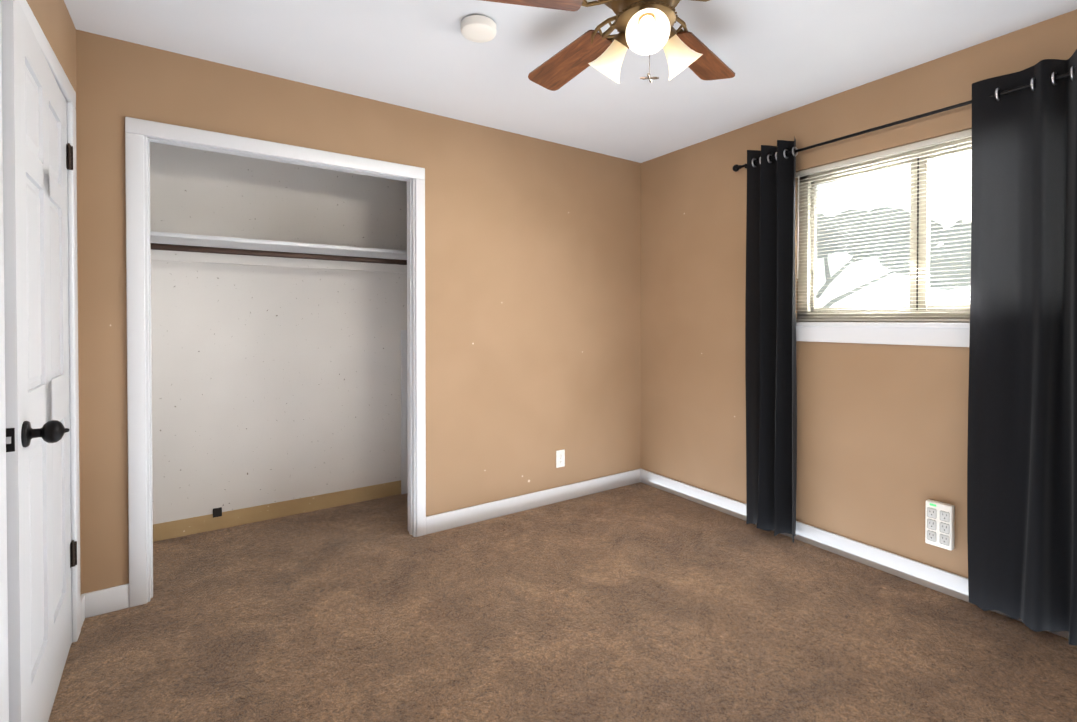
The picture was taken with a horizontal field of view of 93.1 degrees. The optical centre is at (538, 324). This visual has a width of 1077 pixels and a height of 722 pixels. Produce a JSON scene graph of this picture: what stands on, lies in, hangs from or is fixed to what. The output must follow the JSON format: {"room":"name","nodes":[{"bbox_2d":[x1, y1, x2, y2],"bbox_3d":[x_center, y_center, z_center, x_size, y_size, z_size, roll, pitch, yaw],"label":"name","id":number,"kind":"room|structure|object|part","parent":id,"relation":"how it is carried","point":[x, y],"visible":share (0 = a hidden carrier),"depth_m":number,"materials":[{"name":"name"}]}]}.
{"room":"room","nodes":[
{"label":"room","id":0,"kind":"room"},
{"bbox_2d":[26,0,80,591],"bbox_3d":[-0.956,0.018,0.600,0.120,2.400,3.482,0,1,-34],"label":"wall","id":1,"kind":"structure","parent":0,"point":[55,21],"depth_m":1.87,"materials":[{"name":"beige paint"}]},
{"bbox_2d":[1,0,74,721],"bbox_3d":[-1.530,0.188,1.579,0.047,2.022,0.820,0,1,-36],"label":"door","id":2,"kind":"structure","parent":1,"relation":"in","point":[34,131],"depth_m":1.44,"materials":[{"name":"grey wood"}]},
{"bbox_2d":[6,437,10,443],"bbox_3d":[-1.292,0.281,1.242,0.012,0.016,0.006,0,1,-36],"label":"latch bolt","id":3,"kind":"object","parent":2,"relation":"attached to","point":[8,440],"visible":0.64,"depth_m":1.24,"materials":[{"name":"silver metal"}]},
{"bbox_2d":[6,428,14,451],"bbox_3d":[-1.293,0.281,1.244,0.024,0.058,0.002,0,1,-37],"label":"door latch plate","id":4,"kind":"object","parent":2,"relation":"attached to","point":[10,432],"visible":0.48,"depth_m":1.25,"materials":[{"name":"black metal"}]},
{"bbox_2d":[21,420,69,447],"bbox_3d":[-1.283,0.280,1.334,0.086,0.068,0.068,0,1,-36],"label":"door knob","id":5,"kind":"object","parent":2,"relation":"attached to","point":[52,431],"depth_m":1.32,"materials":[{"name":"black metal"}]},
{"bbox_3d":[-1.762,-0.630,1.894,0.040,0.097,0.024,0,1,-36],"label":"door hinge","id":6,"kind":"part","parent":2,"relation":"part of","materials":[{"name":"black metal"}]},
{"bbox_3d":[-1.762,0.860,1.910,0.040,0.097,0.024,0,1,-36],"label":"door hinge","id":7,"kind":"part","parent":2,"relation":"part of","materials":[{"name":"black metal"}]},
{"bbox_2d":[0,0,80,721],"bbox_3d":[-1.576,0.155,1.545,0.138,2.105,0.980,0,1,-34],"label":"door frame","id":8,"kind":"structure","parent":1,"relation":"attached to","point":[63,82],"depth_m":1.91,"materials":[{"name":"white wood"}]},
{"bbox_3d":[-1.756,0.119,1.921,0.018,1.578,0.006,0,1,-34],"label":"door hinge leaf trim","id":9,"kind":"part","parent":8,"relation":"part of","materials":[{"name":"white wood"}]},
{"bbox_2d":[150,142,406,523],"bbox_3d":[-1.328,-0.008,3.008,1.878,2.401,0.740,0,1,-34],"label":"wall","id":10,"kind":"structure","parent":0,"point":[271,384],"depth_m":3.12,"materials":[{"name":"paint"}]},
{"bbox_2d":[213,507,221,517],"bbox_3d":[-1.872,1.093,2.976,0.045,0.050,0.008,0,1,-34],"label":"cable plate","id":11,"kind":"object","parent":10,"relation":"attached to","point":[217,512],"visible":1,"depth_m":2.97,"materials":[{"name":"black plastic"}]},
{"bbox_2d":[153,480,400,541],"bbox_3d":[-1.510,1.142,3.222,1.700,0.095,0.003,0,1,-34],"label":"wall strip","id":12,"kind":"object","parent":10,"relation":"attached to","point":[185,527],"visible":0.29,"depth_m":3.13,"materials":[{"name":"beige wood"}]},
{"bbox_2d":[150,231,406,272],"bbox_3d":[-1.347,-0.412,2.962,1.700,0.110,0.588,0,1,-34],"label":"closet shelf","id":13,"kind":"object","parent":10,"relation":"attached to","point":[166,246],"visible":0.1,"depth_m":2.96,"materials":[{"name":"white wood"}]},
{"bbox_3d":[-1.327,-0.395,2.933,1.662,0.052,0.052,0,1,-34],"label":"rod","id":14,"kind":"part","parent":13,"relation":"part of","materials":[{"name":"brown metal"}]},
{"bbox_2d":[76,29,640,593],"bbox_3d":[-0.580,-0.008,3.006,3.420,2.400,0.100,0,1,-34],"label":"wall","id":15,"kind":"structure","parent":0,"point":[532,267],"depth_m":3.03,"materials":[{"name":"beige paint"}]},
{"bbox_2d":[125,117,425,606],"bbox_3d":[-1.223,0.179,2.579,1.215,2.035,0.106,0,1,-34],"label":"door frame","id":16,"kind":"structure","parent":15,"relation":"attached to","point":[411,411],"depth_m":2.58,"materials":[{"name":"white wood"}]},
{"bbox_2d":[426,469,640,534],"bbox_3d":[0.054,1.138,3.371,1.675,0.100,0.016,0,1,-34],"label":"baseboard","id":17,"kind":"structure","parent":15,"relation":"attached to","point":[473,514],"depth_m":3.28,"materials":[{"name":"white wood"}]},
{"bbox_2d":[556,449,564,467],"bbox_3d":[0.149,0.900,3.437,0.070,0.115,0.009,0,1,-34],"label":"electrical outlet","id":18,"kind":"object","parent":15,"relation":"attached to","point":[560,458],"visible":1,"depth_m":3.43,"materials":[{"name":"white plastic"}]},
{"bbox_2d":[48,482,1076,721],"bbox_3d":[-0.308,1.258,1.550,4.600,0.100,4.320,0,1,-34],"label":"floor","id":19,"kind":"structure","parent":0,"point":[639,602],"depth_m":2.00,"materials":[{"name":"carpet"}]},
{"bbox_2d":[401,330,407,493],"bbox_3d":[-0.939,0.611,3.586,0.050,1.150,0.014,0,1,-34],"label":"board","id":20,"kind":"object","parent":19,"relation":"on","point":[404,479],"visible":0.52,"depth_m":3.58,"materials":[{"name":"white wood"}]},
{"bbox_2d":[64,0,1076,162],"bbox_3d":[-0.308,-1.242,1.524,4.600,0.100,4.320,0,1,-34],"label":"ceiling","id":21,"kind":"structure","parent":0,"point":[777,57],"depth_m":2.23,"materials":[{"name":"paint"}]},
{"bbox_2d":[461,15,496,42],"bbox_3d":[-0.233,-1.174,1.989,0.157,0.046,0.181,0,1,-34],"label":"smoke detector","id":22,"kind":"object","parent":21,"relation":"attached to","point":[478,28],"visible":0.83,"depth_m":1.98,"materials":[{"name":"white plastic"}]},
{"bbox_2d":[481,0,734,90],"bbox_3d":[0.322,-0.981,1.663,1.235,0.425,1.190,0,1,-34],"label":"ceiling fan","id":23,"kind":"object","parent":21,"relation":"hanging from","point":[643,27],"visible":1,"depth_m":1.67,"materials":[{"name":"brown wood"}]},
{"bbox_3d":[-0.067,-1.013,1.525,0.430,0.006,0.146,0,-10,-14],"label":"blade","id":24,"kind":"part","parent":23,"relation":"part of","materials":[{"name":"brown wood"}]},
{"bbox_3d":[0.119,-1.018,1.982,0.146,0.006,0.430,12,-6,-31],"label":"blade","id":25,"kind":"part","parent":23,"relation":"part of","materials":[{"name":"brown wood"}]},
{"bbox_3d":[0.249,-0.891,1.702,0.127,0.112,0.127,-1,41,-51],"label":"lamp shade","id":26,"kind":"part","parent":23,"relation":"part of","materials":[{"name":"white glass"}]},
{"bbox_2d":[613,32,629,48],"bbox_3d":[0.285,-0.938,1.671,0.082,0.064,0.062,0,1,39],"label":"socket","id":27,"kind":"object","parent":23,"relation":"attached to","point":[619,42],"depth_m":1.66,"materials":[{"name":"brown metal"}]},
{"bbox_3d":[0.341,-1.055,1.625,0.324,0.276,0.324,0,1,-34],"label":"motor","id":28,"kind":"part","parent":23,"relation":"part of","materials":[{"name":"brown metal"}]},
{"bbox_2d":[639,6,653,21],"bbox_3d":[0.329,-0.937,1.556,0.062,0.064,0.082,0,1,9],"label":"bulb","id":29,"kind":"object","parent":23,"relation":"attached to","point":[640,7],"depth_m":1.53,"materials":[{"name":"white glass"}]},
{"bbox_3d":[0.322,-0.889,1.510,0.045,0.056,0.044,0,-39,9],"label":"bulb","id":30,"kind":"part","parent":23,"relation":"part of","materials":[{"name":"white glass"}]},
{"bbox_3d":[0.322,-0.889,1.510,0.127,0.112,0.127,0,-39,9],"label":"lamp shade","id":31,"kind":"part","parent":23,"relation":"part of","materials":[{"name":"white glass"}]},
{"bbox_3d":[0.347,-0.849,1.596,0.050,0.162,0.037,0,1,-34],"label":"pull chain","id":32,"kind":"part","parent":23,"relation":"part of","materials":[{"name":"brown metal"}]},
{"bbox_2d":[667,28,676,40],"bbox_3d":[0.407,-0.938,1.652,0.082,0.064,0.062,0,1,-21],"label":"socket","id":33,"kind":"object","parent":23,"relation":"attached to","point":[672,37],"depth_m":1.63,"materials":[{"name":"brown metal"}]},
{"bbox_3d":[0.451,-0.891,1.669,0.127,0.112,0.127,-42,14,-15],"label":"lamp shade","id":34,"kind":"part","parent":23,"relation":"part of","materials":[{"name":"white glass"}]},
{"bbox_3d":[0.611,-1.017,1.946,0.146,0.006,0.430,15,10,39],"label":"blade","id":35,"kind":"part","parent":23,"relation":"part of","materials":[{"name":"brown wood"}]},
{"bbox_2d":[640,9,1076,577],"bbox_3d":[1.787,-0.002,2.434,0.120,2.400,3.482,0,1,-34],"label":"wall","id":36,"kind":"structure","parent":0,"point":[882,438],"depth_m":2.73,"materials":[{"name":"beige paint"}]},
{"bbox_2d":[641,469,1068,638],"bbox_3d":[1.697,1.148,2.458,0.016,0.100,3.362,0,1,-34],"label":"baseboard","id":37,"kind":"structure","parent":36,"relation":"attached to","point":[948,583],"depth_m":2.60,"materials":[{"name":"white wood"}]},
{"bbox_2d":[796,322,969,346],"bbox_3d":[1.755,0.043,2.397,0.085,0.108,1.205,0,1,-34],"label":"window sill","id":38,"kind":"structure","parent":36,"relation":"attached to","point":[935,334],"depth_m":2.46,"materials":[{"name":"white wood"}]},
{"bbox_2d":[795,137,971,322],"bbox_3d":[1.799,-0.433,2.421,0.100,0.843,1.155,0,1,-34],"label":"window blind","id":39,"kind":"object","parent":36,"relation":"in","point":[806,303],"depth_m":2.50,"materials":[{"name":"grey plastic"}]},
{"bbox_3d":[1.768,-0.022,2.405,0.022,0.012,1.143,0,1,-34],"label":"window blind bottom rail","id":40,"kind":"part","parent":39,"relation":"part of","materials":[{"name":"beige plastic"}]},
{"bbox_2d":[796,129,971,177],"bbox_3d":[1.768,-0.839,2.396,0.028,0.028,1.147,0,1,-34],"label":"blind headrail","id":41,"kind":"object","parent":39,"relation":"attached to","point":[907,148],"visible":0.67,"depth_m":2.47,"materials":[{"name":"grey plastic"}]},
{"bbox_2d":[797,176,798,278],"bbox_3d":[1.446,-0.544,2.843,0.009,0.570,0.009,0,1,-34],"label":"blind wand","id":42,"kind":"object","parent":41,"relation":"hanging from","point":[798,229],"visible":1,"depth_m":2.84,"materials":[{"name":"white plastic"}]},
{"bbox_2d":[916,158,918,309],"bbox_3d":[1.802,-0.433,2.423,0.013,0.823,0.006,0,1,-34],"label":"window mullion","id":43,"kind":"object","parent":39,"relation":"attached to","point":[917,230],"visible":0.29,"depth_m":2.42,"materials":[{"name":"beige wood"}]},
{"bbox_2d":[732,72,1069,171],"bbox_3d":[1.725,-0.930,2.312,0.109,0.065,1.887,0,1,-34],"label":"curtain rod","id":44,"kind":"object","parent":36,"relation":"attached to","point":[736,168],"visible":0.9,"depth_m":2.33,"materials":[{"name":"black metal"}]},
{"bbox_2d":[745,135,796,542],"bbox_3d":[1.321,0.077,2.866,0.112,2.176,0.298,0,1,-34],"label":"curtain","id":45,"kind":"object","parent":44,"relation":"hanging from","point":[771,391],"visible":1,"depth_m":2.88,"materials":[{"name":"black fabric"}]},
{"bbox_2d":[752,147,797,166],"bbox_3d":[1.319,-0.938,2.858,0.053,0.052,0.250,0,1,-34],"label":"grommet","id":46,"kind":"object","parent":45,"relation":"attached to","point":[753,159],"visible":0.71,"depth_m":2.83,"materials":[{"name":"silver metal"}]},
{"bbox_2d":[967,49,1076,645],"bbox_3d":[1.975,0.087,1.887,0.122,2.176,0.610,0,1,-34],"label":"curtain","id":47,"kind":"object","parent":44,"relation":"hanging from","point":[1022,483],"visible":1,"depth_m":2.00,"materials":[{"name":"black fabric"}]},
{"bbox_2d":[995,88,999,100],"bbox_3d":[1.854,-0.930,2.058,0.053,0.052,0.010,0,1,-34],"label":"grommet","id":48,"kind":"object","parent":47,"relation":"attached to","point":[996,91],"depth_m":2.05,"materials":[{"name":"silver metal"}]},
{"bbox_2d":[1030,77,1034,90],"bbox_3d":[1.912,-0.929,1.971,0.053,0.052,0.010,0,1,-34],"label":"grommet","id":49,"kind":"object","parent":47,"relation":"attached to","point":[1032,80],"depth_m":1.96,"materials":[{"name":"silver metal"}]},
{"bbox_2d":[1051,71,1056,84],"bbox_3d":[1.944,-0.929,1.924,0.053,0.052,0.010,0,1,-34],"label":"grommet","id":50,"kind":"object","parent":47,"relation":"attached to","point":[1052,81],"depth_m":1.91,"materials":[{"name":"silver metal"}]},
{"bbox_2d":[1070,66,1073,80],"bbox_3d":[1.972,-0.928,1.882,0.053,0.052,0.010,0,1,-34],"label":"grommet","id":51,"kind":"object","parent":47,"relation":"attached to","point":[1072,68],"depth_m":1.87,"materials":[{"name":"silver metal"}]},
{"bbox_2d":[925,499,954,550],"bbox_3d":[1.797,0.894,2.287,0.038,0.196,0.100,0,1,-34],"label":"electrical outlet","id":52,"kind":"object","parent":36,"relation":"attached to","point":[939,524],"visible":1,"depth_m":2.27,"materials":[{"name":"white plastic"}]},
{"label":"outside","id":53,"kind":"structure","parent":0,"visible":0},
{"bbox_2d":[816,151,971,307],"bbox_3d":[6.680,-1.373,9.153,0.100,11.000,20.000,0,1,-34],"label":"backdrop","id":54,"kind":"structure","parent":53,"point":[936,293],"depth_m":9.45,"materials":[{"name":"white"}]},
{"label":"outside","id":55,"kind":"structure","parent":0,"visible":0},
{"bbox_2d":[816,207,970,307],"bbox_3d":[5.422,0.830,5.802,2.543,4.667,5.788,0,1,-34],"label":"trees","id":56,"kind":"object","parent":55,"point":[944,272],"depth_m":5.97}
]}

